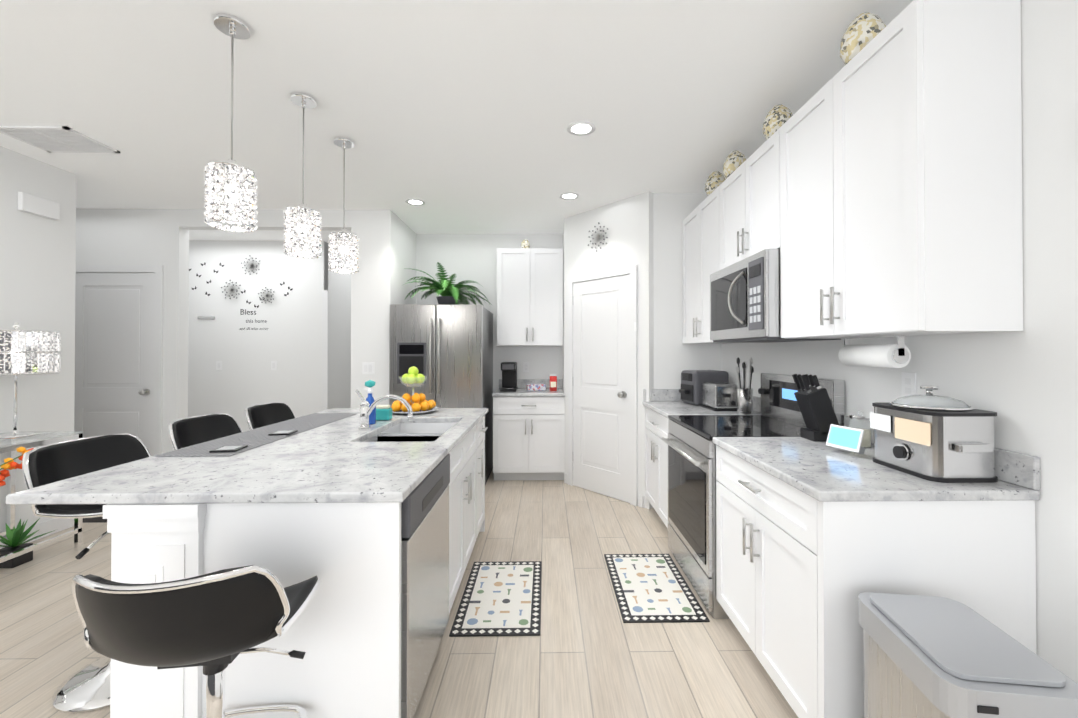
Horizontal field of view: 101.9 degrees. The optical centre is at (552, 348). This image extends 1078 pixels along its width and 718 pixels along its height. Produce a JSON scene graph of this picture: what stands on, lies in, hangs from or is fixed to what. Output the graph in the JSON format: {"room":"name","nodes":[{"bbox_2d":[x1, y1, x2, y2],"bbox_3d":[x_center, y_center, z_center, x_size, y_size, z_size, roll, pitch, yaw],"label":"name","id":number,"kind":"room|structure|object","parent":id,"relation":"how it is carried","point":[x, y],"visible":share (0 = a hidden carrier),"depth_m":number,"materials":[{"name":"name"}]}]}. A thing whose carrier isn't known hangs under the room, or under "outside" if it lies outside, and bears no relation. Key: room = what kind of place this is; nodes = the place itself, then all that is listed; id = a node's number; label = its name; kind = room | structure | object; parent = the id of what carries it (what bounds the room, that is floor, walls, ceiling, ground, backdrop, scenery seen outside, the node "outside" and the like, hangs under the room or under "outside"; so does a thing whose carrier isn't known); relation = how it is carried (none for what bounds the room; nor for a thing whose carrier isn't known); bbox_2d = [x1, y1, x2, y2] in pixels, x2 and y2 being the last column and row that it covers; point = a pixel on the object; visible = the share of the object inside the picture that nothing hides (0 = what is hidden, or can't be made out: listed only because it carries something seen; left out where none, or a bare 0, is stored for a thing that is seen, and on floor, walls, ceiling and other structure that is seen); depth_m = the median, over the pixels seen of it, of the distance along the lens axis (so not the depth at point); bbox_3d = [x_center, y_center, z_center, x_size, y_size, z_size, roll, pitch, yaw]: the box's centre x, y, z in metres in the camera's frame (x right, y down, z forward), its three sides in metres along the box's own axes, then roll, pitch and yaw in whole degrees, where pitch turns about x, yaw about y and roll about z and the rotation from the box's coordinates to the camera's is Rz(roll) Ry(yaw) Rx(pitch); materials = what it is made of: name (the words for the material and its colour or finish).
{"room":"kitchen","nodes":[
{"label":"kitchen","id":0,"kind":"room"},
{"bbox_2d":[0,447,33,486],"bbox_3d":[-3.071,0.966,2.308,0.200,0.791,0.557,0,0,-1],"label":"flowers","id":1,"kind":"object","parent":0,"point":[10,465],"visible":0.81,"depth_m":2.48,"materials":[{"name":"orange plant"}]},
{"bbox_2d":[0,146,75,535],"bbox_3d":[-3.738,-0.002,1.796,0.130,2.720,3.180,0,0,-1],"label":"wall","id":2,"kind":"structure","parent":0,"point":[37,268],"depth_m":3.13,"materials":[{"name":"white paint"}]},
{"bbox_2d":[0,518,73,548],"bbox_3d":[-3.665,1.306,1.787,0.014,0.105,3.180,0,0,-1],"label":"baseboard","id":3,"kind":"structure","parent":2,"relation":"attached to","point":[59,524],"depth_m":3.20,"materials":[{"name":"white wood"}]},
{"bbox_2d":[18,192,59,219],"bbox_3d":[-3.677,-1.017,3.134,0.034,0.130,0.240,0,0,-1],"label":"door chime","id":4,"kind":"object","parent":2,"relation":"attached to","point":[36,205],"visible":0.98,"depth_m":3.11,"materials":[{"name":"white plastic"}]},
{"bbox_2d":[75,208,350,452],"bbox_3d":[-3.639,0.016,4.267,3.370,2.720,0.120,0,0,-1],"label":"wall","id":5,"kind":"structure","parent":0,"point":[132,236],"depth_m":4.21,"materials":[{"name":"white paint"}]},
{"bbox_2d":[74,265,163,455],"bbox_3d":[-4.207,0.291,4.151,0.930,2.170,0.089,0,0,-1],"label":"door","id":6,"kind":"structure","parent":5,"relation":"in","point":[118,353],"depth_m":4.19,"materials":[{"name":"white wood"}]},
{"bbox_2d":[188,240,327,431],"bbox_3d":[-4.044,0.025,5.461,2.400,2.720,0.120,0,0,-1],"label":"wall","id":7,"kind":"structure","parent":0,"point":[289,340],"depth_m":5.41,"materials":[{"name":"white paint"}]},
{"bbox_2d":[221,280,240,298],"bbox_3d":[-3.948,-0.722,5.374,0.239,0.243,0.036,0,0,-1],"label":"art","id":8,"kind":"object","parent":7,"relation":"attached to","point":[232,290],"visible":0.98,"depth_m":5.37,"materials":[{"name":"silver metal"}]},
{"bbox_2d":[189,262,292,318],"bbox_3d":[-3.868,-0.714,5.404,1.303,0.707,0.009,0,0,-1],"label":"art","id":9,"kind":"object","parent":7,"relation":"attached to","point":[241,292],"visible":0.94,"depth_m":5.40,"materials":[{"name":"grey"}]},
{"bbox_2d":[240,309,255,314],"bbox_3d":[-3.761,-0.449,5.407,0.192,0.069,0.001,0,0,-1],"label":"art","id":10,"kind":"object","parent":7,"relation":"attached to","point":[247,312],"visible":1,"depth_m":5.41,"materials":[{"name":"grey"}]},
{"bbox_2d":[241,255,259,274],"bbox_3d":[-3.708,-1.022,5.380,0.239,0.243,0.036,0,0,-1],"label":"art","id":11,"kind":"object","parent":7,"relation":"attached to","point":[251,266],"visible":0.94,"depth_m":5.37,"materials":[{"name":"silver metal"}]},
{"bbox_2d":[239,327,267,329],"bbox_3d":[-3.693,-0.242,5.407,0.354,0.034,0.001,0,0,-1],"label":"art","id":12,"kind":"object","parent":7,"relation":"attached to","point":[248,328],"visible":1,"depth_m":5.41,"materials":[{"name":"grey"}]},
{"bbox_2d":[246,319,266,322],"bbox_3d":[-3.664,-0.337,5.408,0.259,0.045,0.001,0,0,-1],"label":"art","id":13,"kind":"object","parent":7,"relation":"attached to","point":[255,321],"visible":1,"depth_m":5.41,"materials":[{"name":"grey"}]},
{"bbox_2d":[258,287,273,302],"bbox_3d":[-3.517,-0.651,5.381,0.202,0.205,0.033,0,0,-1],"label":"art","id":14,"kind":"object","parent":7,"relation":"attached to","point":[267,295],"visible":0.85,"depth_m":5.38,"materials":[{"name":"silver metal"}]},
{"bbox_2d":[324,241,350,408],"bbox_3d":[-2.921,0.033,6.480,0.120,2.720,2.080,0,0,-1],"label":"wall","id":15,"kind":"structure","parent":0,"point":[339,286],"depth_m":5.85,"materials":[{"name":"white paint"}]},
{"bbox_2d":[351,210,415,407],"bbox_3d":[-1.772,0.020,4.724,0.380,2.720,0.970,0,0,-1],"label":"wall","id":16,"kind":"structure","parent":0,"point":[386,254],"depth_m":4.24,"materials":[{"name":"white paint"}]},
{"bbox_2d":[362,363,373,373],"bbox_3d":[-1.783,0.196,4.232,0.116,0.115,0.008,0,0,-1],"label":"light switch","id":17,"kind":"object","parent":16,"relation":"attached to","point":[367,368],"visible":1,"depth_m":4.23,"materials":[{"name":"white plastic"}]},
{"bbox_2d":[0,469,797,717],"bbox_3d":[-2.408,1.391,2.118,8.160,0.060,11.600,0,0,-1],"label":"floor","id":18,"kind":"structure","parent":0,"point":[587,653],"depth_m":2.01,"materials":[{"name":"brown wood"}]},
{"bbox_2d":[0,518,57,567],"bbox_3d":[-3.381,1.226,2.786,0.258,0.277,0.295,0,0,-1],"label":"plant","id":19,"kind":"object","parent":18,"relation":"on","point":[17,537],"visible":0.98,"depth_m":2.76,"materials":[{"name":"green plant"}]},
{"bbox_2d":[0,431,82,562],"bbox_3d":[-3.428,0.962,2.314,0.472,0.800,1.320,0,0,-1],"label":"console table","id":20,"kind":"object","parent":18,"relation":"on","point":[10,447],"visible":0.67,"depth_m":2.92,"materials":[{"name":"white wood"}]},
{"bbox_2d":[0,323,60,438],"bbox_3d":[-3.450,0.200,2.809,0.384,0.729,0.384,0,0,-1],"label":"table lamp","id":21,"kind":"object","parent":20,"relation":"on","point":[41,349],"visible":1,"depth_m":2.77,"materials":[{"name":"silver metal"}]},
{"bbox_2d":[22,433,150,712],"bbox_3d":[-1.797,0.873,1.832,0.520,0.970,0.495,0,0,-1],"label":"stool","id":22,"kind":"object","parent":18,"relation":"on","point":[86,688],"visible":0.23,"depth_m":1.75,"materials":[{"name":"black leather"}]},
{"bbox_2d":[71,565,320,717],"bbox_3d":[-0.855,0.916,1.100,0.438,0.872,0.460,0,0,-7],"label":"stool","id":23,"kind":"object","parent":18,"relation":"on","point":[215,624],"visible":1,"depth_m":0.94,"materials":[{"name":"black leather"}]},
{"bbox_2d":[168,413,241,449],"bbox_3d":[-1.828,0.877,2.481,0.520,0.970,0.495,0,0,-1],"label":"stool","id":24,"kind":"object","parent":18,"relation":"on","point":[189,431],"visible":0.21,"depth_m":2.54,"materials":[{"name":"black leather"}]},
{"bbox_2d":[245,402,294,429],"bbox_3d":[-1.838,0.882,3.061,0.520,0.970,0.495,0,0,-1],"label":"stool","id":25,"kind":"object","parent":18,"relation":"on","point":[261,415],"visible":0.23,"depth_m":3.13,"materials":[{"name":"black leather"}]},
{"bbox_2d":[103,415,486,717],"bbox_3d":[-0.908,0.920,2.293,0.906,0.884,1.965,0,0,-1],"label":"kitchen island","id":26,"kind":"object","parent":18,"relation":"on","point":[365,631],"visible":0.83,"depth_m":1.35,"materials":[{"name":"white wood"}]},
{"bbox_2d":[140,566,163,583],"bbox_3d":[-1.210,0.715,1.320,0.070,0.115,0.008,0,0,-1],"label":"outlet","id":27,"kind":"object","parent":26,"relation":"attached to","point":[151,574],"visible":0.42,"depth_m":1.32,"materials":[{"name":"white plastic"}]},
{"bbox_2d":[6,408,487,504],"bbox_3d":[-1.061,0.461,2.312,1.180,0.032,1.990,0,0,-1],"label":"island countertop","id":28,"kind":"structure","parent":26,"relation":"on","point":[339,461],"depth_m":1.55,"materials":[{"name":"stone"}]},
{"bbox_2d":[156,413,356,455],"bbox_3d":[-1.478,0.442,2.385,0.300,0.005,1.210,0,0,-1],"label":"table runner","id":29,"kind":"object","parent":28,"relation":"on","point":[254,438],"visible":1,"depth_m":2.17,"materials":[{"name":"grey fabric"}]},
{"bbox_2d":[209,445,247,452],"bbox_3d":[-1.384,0.430,1.872,0.100,0.009,0.100,0,0,-9],"label":"tablet","id":30,"kind":"object","parent":29,"relation":"on","point":[229,448],"visible":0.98,"depth_m":1.86,"materials":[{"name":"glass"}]},
{"bbox_2d":[268,430,297,435],"bbox_3d":[-1.380,0.433,2.242,0.100,0.009,0.100,0,0,-9],"label":"coaster","id":31,"kind":"object","parent":29,"relation":"on","point":[285,432],"visible":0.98,"depth_m":2.22,"materials":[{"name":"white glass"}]},
{"bbox_2d":[364,380,375,424],"bbox_3d":[-1.077,0.316,2.578,0.068,0.259,0.064,0,0,-1],"label":"soap bottle","id":32,"kind":"object","parent":28,"relation":"on","point":[371,400],"visible":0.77,"depth_m":2.57,"materials":[{"name":"blue plastic"}]},
{"bbox_2d":[355,389,412,429],"bbox_3d":[-0.920,0.333,2.398,0.295,0.223,0.105,0,0,-1],"label":"faucet","id":33,"kind":"object","parent":28,"relation":"on","point":[365,411],"visible":1,"depth_m":2.41,"materials":[{"name":"silver metal"}]},
{"bbox_2d":[376,405,391,419],"bbox_3d":[-1.058,0.401,2.727,0.100,0.090,0.070,0,0,-1],"label":"sponge caddy","id":34,"kind":"object","parent":28,"relation":"on","point":[383,412],"visible":0.75,"depth_m":2.69,"materials":[{"name":"teal"}]},
{"bbox_2d":[391,366,437,413],"bbox_3d":[-0.984,0.289,3.090,0.350,0.320,0.350,0,0,-1],"label":"fruit stand","id":35,"kind":"object","parent":28,"relation":"on","point":[419,403],"visible":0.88,"depth_m":3.03,"materials":[{"name":"orange food"}]},
{"bbox_2d":[389,304,492,484],"bbox_3d":[-1.121,0.481,4.576,0.885,1.795,0.940,0,0,-1],"label":"fridge","id":36,"kind":"object","parent":18,"relation":"on","point":[446,350],"visible":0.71,"depth_m":4.18,"materials":[{"name":"silver metal"}]},
{"bbox_2d":[403,262,491,305],"bbox_3d":[-1.118,-0.623,4.640,0.944,0.428,0.917,0,0,-1],"label":"fern","id":37,"kind":"object","parent":36,"relation":"on","point":[446,290],"visible":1,"depth_m":4.56,"materials":[{"name":"green plant"}]},
{"bbox_2d":[449,561,541,636],"bbox_3d":[-0.278,1.358,2.423,0.430,0.009,0.720,0,0,-1],"label":"rug","id":38,"kind":"object","parent":18,"relation":"on","point":[501,599],"visible":1,"depth_m":2.34,"materials":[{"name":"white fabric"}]},
{"bbox_2d":[493,396,564,479],"bbox_3d":[-0.246,0.938,4.773,0.740,0.884,0.664,0,0,-1],"label":"base cabinet","id":39,"kind":"object","parent":18,"relation":"on","point":[528,437],"visible":1,"depth_m":4.48,"materials":[{"name":"white wood"}]},
{"bbox_2d":[492,379,564,396],"bbox_3d":[-0.248,0.428,4.785,0.744,0.135,0.648,0,0,-1],"label":"countertop","id":40,"kind":"structure","parent":39,"relation":"on","point":[521,389],"depth_m":4.79,"materials":[{"name":"stone"}]},
{"bbox_2d":[500,362,517,391],"bbox_3d":[-0.472,0.306,4.758,0.170,0.310,0.280,0,0,-1],"label":"coffee maker","id":41,"kind":"object","parent":40,"relation":"on","point":[509,376],"visible":1,"depth_m":4.78,"materials":[{"name":"black plastic"}]},
{"bbox_2d":[526,383,545,390],"bbox_3d":[-0.182,0.426,4.782,0.200,0.070,0.140,0,0,-11],"label":"pack","id":42,"kind":"object","parent":40,"relation":"on","point":[536,387],"visible":1,"depth_m":4.72},
{"bbox_2d":[550,374,556,390],"bbox_3d":[0.008,0.373,4.745,0.081,0.175,0.082,0,0,-1],"label":"can","id":43,"kind":"object","parent":40,"relation":"on","point":[553,382],"visible":0.96,"depth_m":4.71,"materials":[{"name":"red metal"}]},
{"bbox_2d":[645,406,667,527],"bbox_3d":[1.134,0.928,3.368,0.666,0.884,0.816,0,0,-1],"label":"base cabinet","id":44,"kind":"object","parent":18,"relation":"on","point":[656,425],"depth_m":3.34,"materials":[{"name":"white wood"}]},
{"bbox_2d":[642,389,1039,501],"bbox_3d":[1.139,0.411,2.560,0.688,0.135,2.442,0,0,-1],"label":"countertop","id":45,"kind":"structure","parent":44,"relation":"on","point":[821,471],"depth_m":1.50,"materials":[{"name":"stone"}]},
{"bbox_2d":[679,370,728,405],"bbox_3d":[1.214,0.317,3.562,0.350,0.270,0.260,0,0,-11],"label":"air fryer","id":46,"kind":"object","parent":45,"relation":"on","point":[690,390],"visible":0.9,"depth_m":3.45,"materials":[{"name":"grey"}]},
{"bbox_2d":[701,382,737,410],"bbox_3d":[1.243,0.354,3.249,0.180,0.192,0.295,0,0,-1],"label":"toaster","id":47,"kind":"object","parent":45,"relation":"on","point":[719,396],"visible":0.94,"depth_m":3.12,"materials":[{"name":"silver metal"}]},
{"bbox_2d":[736,357,753,413],"bbox_3d":[1.327,0.255,3.018,0.118,0.387,0.127,0,0,-1],"label":"utensil crock","id":48,"kind":"object","parent":45,"relation":"on","point":[744,400],"visible":1,"depth_m":2.98,"materials":[{"name":"silver metal"}]},
{"bbox_2d":[792,374,839,440],"bbox_3d":[1.285,0.284,2.127,0.195,0.315,0.110,0,0,-1],"label":"knife block","id":49,"kind":"object","parent":45,"relation":"on","point":[815,406],"visible":0.92,"depth_m":2.08,"materials":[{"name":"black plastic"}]},
{"bbox_2d":[826,424,864,454],"bbox_3d":[1.242,0.382,1.835,0.056,0.095,0.150,19,-5,-15],"label":"smart display","id":50,"kind":"object","parent":45,"relation":"on","point":[849,439],"visible":1,"depth_m":1.82,"materials":[{"name":"white plastic"}]},
{"bbox_2d":[849,410,871,447],"bbox_3d":[1.385,0.360,1.968,0.086,0.161,0.085,0,0,-1],"label":"candle jar","id":51,"kind":"object","parent":45,"relation":"on","point":[866,440],"visible":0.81,"depth_m":1.93,"materials":[{"name":"clear glass"}]},
{"bbox_2d":[870,385,997,482],"bbox_3d":[1.349,0.286,1.573,0.252,0.305,0.350,0,0,-1],"label":"slow cooker","id":52,"kind":"object","parent":45,"relation":"on","point":[938,440],"visible":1,"depth_m":1.45,"materials":[{"name":"silver metal"}]},
{"bbox_2d":[604,554,709,622],"bbox_3d":[0.560,1.359,2.527,0.430,0.009,0.720,0,0,-1],"label":"rug","id":53,"kind":"object","parent":18,"relation":"on","point":[651,588],"visible":1,"depth_m":2.44,"materials":[{"name":"white fabric"}]},
{"bbox_2d":[661,373,844,618],"bbox_3d":[1.104,0.764,2.581,0.750,1.200,0.748,0,0,-1],"label":"range","id":54,"kind":"object","parent":18,"relation":"on","point":[692,480],"visible":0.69,"depth_m":2.48,"materials":[{"name":"silver metal"}]},
{"bbox_2d":[716,445,1035,717],"bbox_3d":[1.161,0.916,1.775,0.666,0.884,0.850,0,0,-1],"label":"base cabinet","id":55,"kind":"object","parent":18,"relation":"on","point":[798,572],"depth_m":1.36,"materials":[{"name":"white wood"}]},
{"bbox_2d":[858,592,1077,717],"bbox_3d":[0.994,1.027,1.081,0.280,0.652,0.378,0,0,7],"label":"trash can","id":56,"kind":"object","parent":18,"relation":"on","point":[932,657],"visible":1,"depth_m":1.02,"materials":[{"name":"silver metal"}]},
{"bbox_2d":[0,0,912,252],"bbox_3d":[-2.408,-1.399,2.138,8.160,0.080,11.600,0,0,-1],"label":"ceiling","id":57,"kind":"structure","parent":0,"point":[458,116],"depth_m":2.34,"materials":[{"name":"white paint"}]},
{"bbox_2d":[0,126,119,152],"bbox_3d":[-3.210,-1.348,2.834,0.480,0.012,0.340,0,0,-1],"label":"ceiling vent","id":58,"kind":"object","parent":57,"relation":"in","point":[57,139],"visible":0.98,"depth_m":2.82,"materials":[{"name":"white plastic"}]},
{"bbox_2d":[204,13,257,231],"bbox_3d":[-1.343,-0.933,1.832,0.183,0.856,0.182,0,0,-1],"label":"pendant light","id":59,"kind":"object","parent":57,"relation":"hanging from","point":[231,170],"visible":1,"depth_m":1.80,"materials":[{"name":"glass"}]},
{"bbox_2d":[283,92,321,258],"bbox_3d":[-1.352,-0.929,2.372,0.183,0.856,0.182,0,0,-1],"label":"pendant light","id":60,"kind":"object","parent":57,"relation":"hanging from","point":[303,212],"visible":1,"depth_m":2.33,"materials":[{"name":"glass"}]},
{"bbox_2d":[328,136,358,273],"bbox_3d":[-1.360,-0.925,2.852,0.183,0.856,0.182,0,0,-1],"label":"pendant light","id":61,"kind":"object","parent":57,"relation":"hanging from","point":[343,234],"visible":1,"depth_m":2.82,"materials":[{"name":"white glass"}]},
{"bbox_2d":[405,199,424,205],"bbox_3d":[-1.260,-1.341,4.017,0.176,0.008,0.176,0,0,-1],"label":"recessed light","id":62,"kind":"object","parent":57,"relation":"in","point":[417,202],"visible":1,"depth_m":4.02,"materials":[{"name":"white plastic"}]},
{"bbox_2d":[560,192,578,199],"bbox_3d":[0.150,-1.342,3.861,0.176,0.008,0.176,0,0,-1],"label":"recessed light","id":63,"kind":"object","parent":57,"relation":"in","point":[569,196],"visible":1,"depth_m":3.86,"materials":[{"name":"white plastic"}]},
{"bbox_2d":[567,121,595,135],"bbox_3d":[0.178,-1.351,2.691,0.176,0.008,0.176,0,0,-1],"label":"recessed light","id":64,"kind":"object","parent":57,"relation":"in","point":[580,128],"visible":1,"depth_m":2.69,"materials":[{"name":"white plastic"}]},
{"bbox_2d":[416,234,562,392],"bbox_3d":[-0.734,0.023,5.166,1.710,2.720,0.120,0,0,-1],"label":"wall","id":65,"kind":"structure","parent":0,"point":[466,257],"depth_m":5.11,"materials":[{"name":"white paint"}]},
{"bbox_2d":[497,248,562,345],"bbox_3d":[-0.248,-0.564,4.939,0.734,1.070,0.354,0,0,-1],"label":"upper cabinet","id":66,"kind":"object","parent":65,"relation":"attached to","point":[529,296],"visible":1,"depth_m":4.80,"materials":[{"name":"white wood"}]},
{"bbox_2d":[521,239,529,247],"bbox_3d":[-0.305,-1.163,4.932,0.102,0.128,0.102,0,0,-1],"label":"vase","id":67,"kind":"object","parent":66,"relation":"on","point":[525,243],"visible":0.75,"depth_m":4.89,"materials":[{"name":"ceramic"}]},
{"bbox_2d":[563,230,563,389],"bbox_3d":[0.181,0.021,4.886,0.110,2.720,0.710,0,0,-1],"label":"wall","id":68,"kind":"structure","parent":0,"point":[563,309],"depth_m":4.96,"materials":[{"name":"white paint"}]},
{"bbox_2d":[564,191,653,508],"bbox_3d":[0.513,0.016,4.158,0.110,2.720,1.043,0,-1,-43],"label":"wall","id":69,"kind":"structure","parent":0,"point":[627,223],"depth_m":3.91,"materials":[{"name":"white paint"}]},
{"bbox_2d":[588,222,607,251],"bbox_3d":[0.429,-1.045,4.118,0.023,0.277,0.254,0,-1,-43],"label":"art","id":70,"kind":"object","parent":69,"relation":"attached to","point":[599,236],"visible":1,"depth_m":4.12,"materials":[{"name":"silver metal"}]},
{"bbox_2d":[568,265,637,505],"bbox_3d":[0.424,0.325,4.104,0.088,2.100,0.850,0,-1,-43],"label":"pantry door","id":71,"kind":"structure","parent":69,"relation":"in","point":[602,392],"depth_m":4.09,"materials":[{"name":"white wood"}]},
{"bbox_2d":[564,473,642,507],"bbox_3d":[0.453,1.325,4.121,0.013,0.100,0.963,0,-1,-43],"label":"baseboard","id":72,"kind":"structure","parent":69,"relation":"attached to","point":[640,500],"depth_m":3.79,"materials":[{"name":"white wood"}]},
{"bbox_2d":[653,193,720,388],"bbox_3d":[1.123,0.013,3.847,0.680,2.720,0.120,0,0,-1],"label":"wall","id":73,"kind":"structure","parent":0,"point":[674,356],"depth_m":3.79,"materials":[{"name":"white paint"}]},
{"bbox_2d":[721,0,1077,682],"bbox_3d":[1.585,-0.014,0.154,0.120,2.720,7.520,0,0,-1],"label":"wall","id":74,"kind":"structure","parent":0,"point":[1023,384],"depth_m":1.35,"materials":[{"name":"white paint"}]},
{"bbox_2d":[682,183,730,343],"bbox_3d":[1.300,-0.575,3.353,0.336,1.070,0.874,0,0,-1],"label":"upper cabinet","id":75,"kind":"object","parent":74,"relation":"attached to","point":[702,228],"depth_m":3.34,"materials":[{"name":"white wood"}]},
{"bbox_2d":[705,171,725,195],"bbox_3d":[1.214,-1.210,3.247,0.156,0.195,0.156,0,0,-1],"label":"vase","id":76,"kind":"object","parent":75,"relation":"on","point":[715,180],"visible":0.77,"depth_m":3.19,"materials":[{"name":"ceramic"}]},
{"bbox_2d":[740,372,742,386],"bbox_3d":[1.466,0.240,3.391,0.008,0.115,0.070,0,0,-1],"label":"electrical outlet","id":77,"kind":"object","parent":74,"relation":"attached to","point":[741,376],"visible":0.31,"depth_m":3.38,"materials":[{"name":"white plastic"}]},
{"bbox_2d":[722,130,777,268],"bbox_3d":[1.312,-0.811,2.596,0.336,0.610,0.760,0,0,-1],"label":"upper cabinet","id":78,"kind":"object","parent":74,"relation":"attached to","point":[750,193],"depth_m":2.53,"materials":[{"name":"white wood"}]},
{"bbox_2d":[723,150,745,178],"bbox_3d":[1.219,-1.212,2.917,0.156,0.195,0.156,0,0,-1],"label":"vase","id":79,"kind":"object","parent":78,"relation":"on","point":[734,160],"visible":0.6,"depth_m":2.87,"materials":[{"name":"ceramic"}]},
{"bbox_2d":[710,249,840,342],"bbox_3d":[1.240,-0.271,2.591,0.473,0.460,0.748,0,0,-1],"label":"microwave","id":80,"kind":"object","parent":78,"relation":"attached to","point":[745,300],"visible":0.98,"depth_m":2.40,"materials":[{"name":"silver metal"}]},
{"bbox_2d":[763,104,792,139],"bbox_3d":[1.228,-1.216,2.377,0.156,0.195,0.156,0,0,-1],"label":"vase","id":81,"kind":"object","parent":78,"relation":"on","point":[777,117],"visible":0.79,"depth_m":2.33,"materials":[{"name":"ceramic"}]},
{"bbox_2d":[778,0,1022,338],"bbox_3d":[1.325,-0.586,1.833,0.336,1.070,0.878,0,0,-1],"label":"upper cabinet","id":82,"kind":"object","parent":74,"relation":"attached to","point":[873,187],"depth_m":1.42,"materials":[{"name":"white wood"}]},
{"bbox_2d":[840,12,885,64],"bbox_3d":[1.234,-1.221,1.737,0.156,0.195,0.156,0,0,-1],"label":"vase","id":83,"kind":"object","parent":82,"relation":"on","point":[863,30],"visible":0.73,"depth_m":1.69,"materials":[{"name":"ceramic"}]},
{"bbox_2d":[838,335,910,367],"bbox_3d":[1.337,0.013,1.830,0.094,0.128,0.304,0,0,-1],"label":"paper towel holder","id":84,"kind":"object","parent":82,"relation":"attached to","point":[898,355],"visible":1,"depth_m":1.76,"materials":[{"name":"white paper"}]},
{"bbox_2d":[902,372,915,399],"bbox_3d":[1.492,0.159,1.832,0.008,0.115,0.070,0,0,-1],"label":"electrical outlet","id":85,"kind":"object","parent":74,"relation":"attached to","point":[908,383],"visible":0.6,"depth_m":1.83,"materials":[{"name":"white plastic"}]},
{"bbox_3d":[-1.939,0.032,6.371,0.100,2.720,2.330,0,0,-1],"label":"wall","id":86,"kind":"structure","parent":0,"visible":0},
{"bbox_2d":[322,290,328,410],"bbox_3d":[-2.406,0.334,5.276,0.870,2.100,0.300,0,0,-1],"label":"trim","id":87,"kind":"structure","parent":86,"relation":"attached to","point":[325,349],"depth_m":5.39,"materials":[{"name":"white paint"}]}
]}

